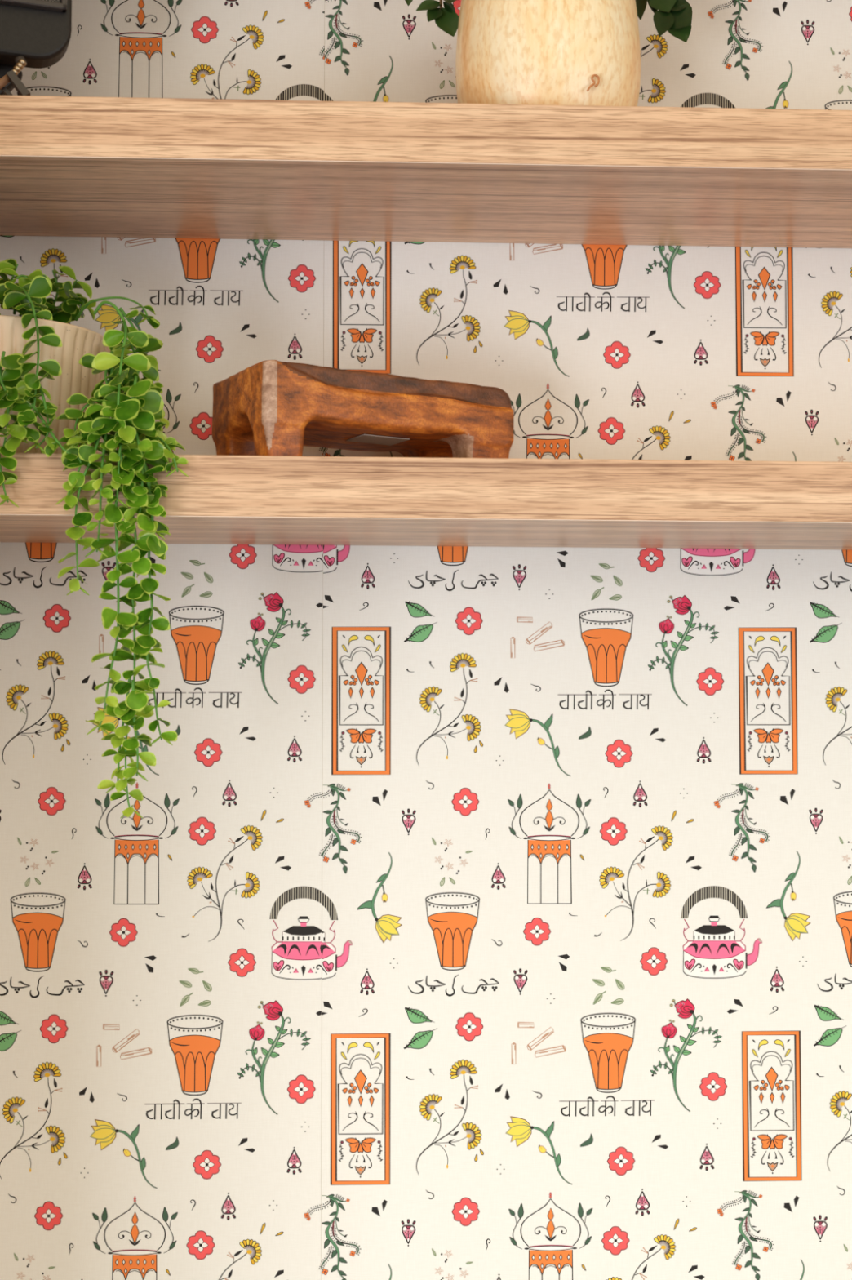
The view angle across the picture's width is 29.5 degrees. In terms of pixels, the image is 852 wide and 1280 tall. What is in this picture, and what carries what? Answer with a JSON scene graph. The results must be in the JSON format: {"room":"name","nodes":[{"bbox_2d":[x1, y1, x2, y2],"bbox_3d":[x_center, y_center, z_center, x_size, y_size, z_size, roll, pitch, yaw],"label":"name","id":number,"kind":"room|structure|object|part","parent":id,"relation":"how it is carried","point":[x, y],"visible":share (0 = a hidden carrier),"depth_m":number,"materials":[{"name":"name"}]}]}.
{"room":"cafe","nodes":[
{"label":"cafe","id":0,"kind":"room"},
{"bbox_2d":[0,0,851,1279],"bbox_3d":[0.247,-0.014,1.961,1.680,2.300,0.101,0,-3,-2],"label":"wall","id":1,"kind":"structure","parent":0,"point":[469,913],"depth_m":1.89,"materials":[{"name":"paper"}]},
{"bbox_2d":[0,94,851,248],"bbox_3d":[0.239,-0.508,1.791,1.649,0.063,0.281,0,-3,-2],"label":"floating shelf","id":2,"kind":"object","parent":1,"relation":"attached to","point":[70,166],"visible":1,"depth_m":1.67,"materials":[{"name":"brown wood"}]},
{"bbox_2d":[0,0,71,95],"bbox_3d":[-0.468,-0.708,1.689,0.190,0.320,0.084,1,-3,-19],"label":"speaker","id":3,"kind":"object","parent":2,"relation":"on","point":[34,33],"visible":0.94,"depth_m":1.69},
{"bbox_3d":[-0.446,-0.568,1.665,0.043,0.039,0.011,0,-3,-6],"label":"stand leg","id":4,"kind":"part","parent":3,"relation":"part of","materials":[{"name":"brown wood"}]},
{"bbox_3d":[-0.436,-0.570,1.673,0.017,0.018,0.005,0,-3,-2],"label":"stand leg","id":5,"kind":"part","parent":3,"relation":"part of","materials":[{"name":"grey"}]},
{"bbox_3d":[-0.420,-0.571,1.664,0.028,0.032,0.011,0,-3,9],"label":"stand leg","id":6,"kind":"part","parent":3,"relation":"part of","materials":[{"name":"grey"}]},
{"bbox_2d":[0,0,66,12],"bbox_3d":[-0.461,-0.755,1.672,0.172,0.189,0.060,0,-3,-2],"label":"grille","id":7,"kind":"object","parent":3,"relation":"attached to","point":[6,6],"depth_m":1.68,"materials":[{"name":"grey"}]},
{"bbox_3d":[0.243,-0.514,1.659,1.649,0.062,0.018,0,-3,-2],"label":"panel","id":8,"kind":"part","parent":2,"relation":"part of","materials":[{"name":"brown wood"}]},
{"bbox_3d":[0.239,-0.485,1.799,1.649,0.016,0.263,0,-3,-2],"label":"panel","id":9,"kind":"part","parent":2,"relation":"part of","materials":[{"name":"brown wood"}]},
{"bbox_2d":[404,0,692,106],"bbox_3d":[0.129,-0.692,1.818,0.238,0.307,0.255,2,-4,-44],"label":"vase","id":10,"kind":"object","parent":2,"relation":"on","point":[561,52],"visible":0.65,"depth_m":1.70,"materials":[{"name":"brown"}]},
{"bbox_2d":[0,453,851,550],"bbox_3d":[0.239,-0.145,1.775,1.649,0.063,0.281,0,-3,-2],"label":"floating shelf","id":11,"kind":"object","parent":1,"relation":"attached to","point":[223,500],"visible":1,"depth_m":1.63,"materials":[{"name":"brown wood"}]},
{"bbox_2d":[0,258,188,817],"bbox_3d":[-0.413,-0.118,1.687,0.228,0.595,0.362,2,-3,-40],"label":"trailing potted plant","id":12,"kind":"object","parent":11,"relation":"on","point":[57,395],"visible":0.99,"depth_m":1.60,"materials":[{"name":"green plant"}]},
{"bbox_3d":[-0.427,-0.188,1.605,0.028,0.105,0.006,-1,-3,25],"label":"stem","id":13,"kind":"part","parent":12,"relation":"part of","materials":[{"name":"green plant"}]},
{"bbox_3d":[-0.421,-0.240,1.616,0.013,0.101,0.020,0,-3,-2],"label":"stem","id":14,"kind":"part","parent":12,"relation":"part of","materials":[{"name":"green plant"}]},
{"bbox_3d":[-0.449,-0.373,1.725,0.039,0.053,0.004,-1,-3,30],"label":"stem","id":15,"kind":"part","parent":12,"relation":"part of","materials":[{"name":"green plant"}]},
{"bbox_3d":[-0.417,-0.360,1.684,0.019,0.037,0.042,0,-3,4],"label":"stem","id":16,"kind":"part","parent":12,"relation":"part of","materials":[{"name":"green plant"}]},
{"bbox_3d":[-0.411,-0.281,1.657,0.046,0.166,0.092,0,-3,-2],"label":"stem","id":17,"kind":"part","parent":12,"relation":"part of","materials":[{"name":"green plant"}]},
{"bbox_3d":[-0.385,-0.229,1.619,0.013,0.077,0.019,1,-3,-20],"label":"stem","id":18,"kind":"part","parent":12,"relation":"part of","materials":[{"name":"green plant"}]},
{"bbox_3d":[-0.405,-0.376,1.758,0.009,0.046,0.024,1,-3,-27],"label":"stem","id":19,"kind":"part","parent":12,"relation":"part of","materials":[{"name":"green plant"}]},
{"bbox_3d":[-0.456,-0.253,1.744,0.228,0.143,0.228,0,-3,-2],"label":"pot","id":20,"kind":"part","parent":12,"relation":"part of","materials":[{"name":"ceramic"}]},
{"bbox_3d":[-0.368,-0.188,1.607,0.056,0.099,0.005,-1,-3,13],"label":"stem","id":21,"kind":"part","parent":12,"relation":"part of","materials":[{"name":"green plant"}]},
{"bbox_3d":[-0.388,-0.359,1.745,0.052,0.025,0.011,-2,-3,34],"label":"stem","id":22,"kind":"part","parent":12,"relation":"part of","materials":[{"name":"green plant"}]},
{"bbox_3d":[-0.331,-0.145,1.604,0.034,0.193,0.010,1,-3,-24],"label":"stem","id":23,"kind":"part","parent":12,"relation":"part of","materials":[{"name":"green plant"}]},
{"bbox_3d":[-0.332,-0.241,1.634,0.049,0.094,0.011,2,-3,-42],"label":"stem","id":24,"kind":"part","parent":12,"relation":"part of","materials":[{"name":"green plant"}]},
{"bbox_3d":[-0.319,-0.155,1.602,0.006,0.138,0.017,-1,-3,28],"label":"stem","id":25,"kind":"part","parent":12,"relation":"part of","materials":[{"name":"green plant"}]},
{"bbox_3d":[-0.322,-0.243,1.633,0.012,0.107,0.043,0,-3,8],"label":"stem","id":26,"kind":"part","parent":12,"relation":"part of","materials":[{"name":"green plant"}]},
{"bbox_3d":[-0.330,-0.344,1.691,0.099,0.031,0.010,-1,-3,27],"label":"stem","id":27,"kind":"part","parent":12,"relation":"part of","materials":[{"name":"green plant"}]},
{"bbox_3d":[-0.308,-0.052,1.596,0.029,0.280,0.007,1,-3,-17],"label":"stem","id":28,"kind":"part","parent":12,"relation":"part of","materials":[{"name":"green plant"}]},
{"bbox_3d":[-0.315,-0.088,1.628,0.055,0.520,0.059,0,-3,-2],"label":"stem","id":29,"kind":"part","parent":12,"relation":"part of","materials":[{"name":"green plant"}]},
{"bbox_3d":[-0.300,-0.188,1.604,0.004,0.106,0.021,-1,-3,20],"label":"stem","id":30,"kind":"part","parent":12,"relation":"part of","materials":[{"name":"green plant"}]},
{"bbox_3d":[-0.298,0.089,1.595,0.014,0.114,0.003,0,-3,-2],"label":"stem","id":31,"kind":"part","parent":12,"relation":"part of","materials":[{"name":"green plant"}]},
{"bbox_3d":[-0.304,-0.282,1.707,0.040,0.139,0.017,-1,-3,13],"label":"stem","id":32,"kind":"part","parent":12,"relation":"part of","materials":[{"name":"green plant"}]},
{"bbox_3d":[-0.304,-0.255,1.660,0.053,0.132,0.093,0,-3,-2],"label":"stem","id":33,"kind":"part","parent":12,"relation":"part of","materials":[{"name":"green plant"}]},
{"bbox_3d":[-0.286,0.086,1.589,0.008,0.094,0.003,0,-3,-2],"label":"stem","id":34,"kind":"part","parent":12,"relation":"part of","materials":[{"name":"green plant"}]},
{"bbox_3d":[-0.284,-0.153,1.601,0.006,0.079,0.017,1,-3,-18],"label":"stem","id":35,"kind":"part","parent":12,"relation":"part of","materials":[{"name":"green plant"}]},
{"bbox_3d":[-0.277,-0.084,1.607,0.035,0.366,0.023,0,-3,-2],"label":"stem","id":36,"kind":"part","parent":12,"relation":"part of","materials":[{"name":"green plant"}]},
{"bbox_3d":[-0.277,-0.144,1.605,0.018,0.080,0.005,-1,-3,29],"label":"stem","id":37,"kind":"part","parent":12,"relation":"part of","materials":[{"name":"green plant"}]},
{"bbox_3d":[-0.274,-0.194,1.625,0.068,0.056,0.008,-2,-3,34],"label":"stem","id":38,"kind":"part","parent":12,"relation":"part of","materials":[{"name":"green plant"}]},
{"bbox_2d":[212,360,514,457],"bbox_3d":[-0.069,-0.229,1.778,0.299,0.106,0.151,2,-3,-29],"label":"table","id":39,"kind":"object","parent":11,"relation":"on","point":[268,407],"visible":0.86,"depth_m":1.72,"materials":[{"name":"brown wood"}]},
{"bbox_3d":[0.239,-0.123,1.783,1.649,0.016,0.263,0,-3,-2],"label":"panel","id":40,"kind":"part","parent":11,"relation":"part of","materials":[{"name":"brown wood"}]}
]}

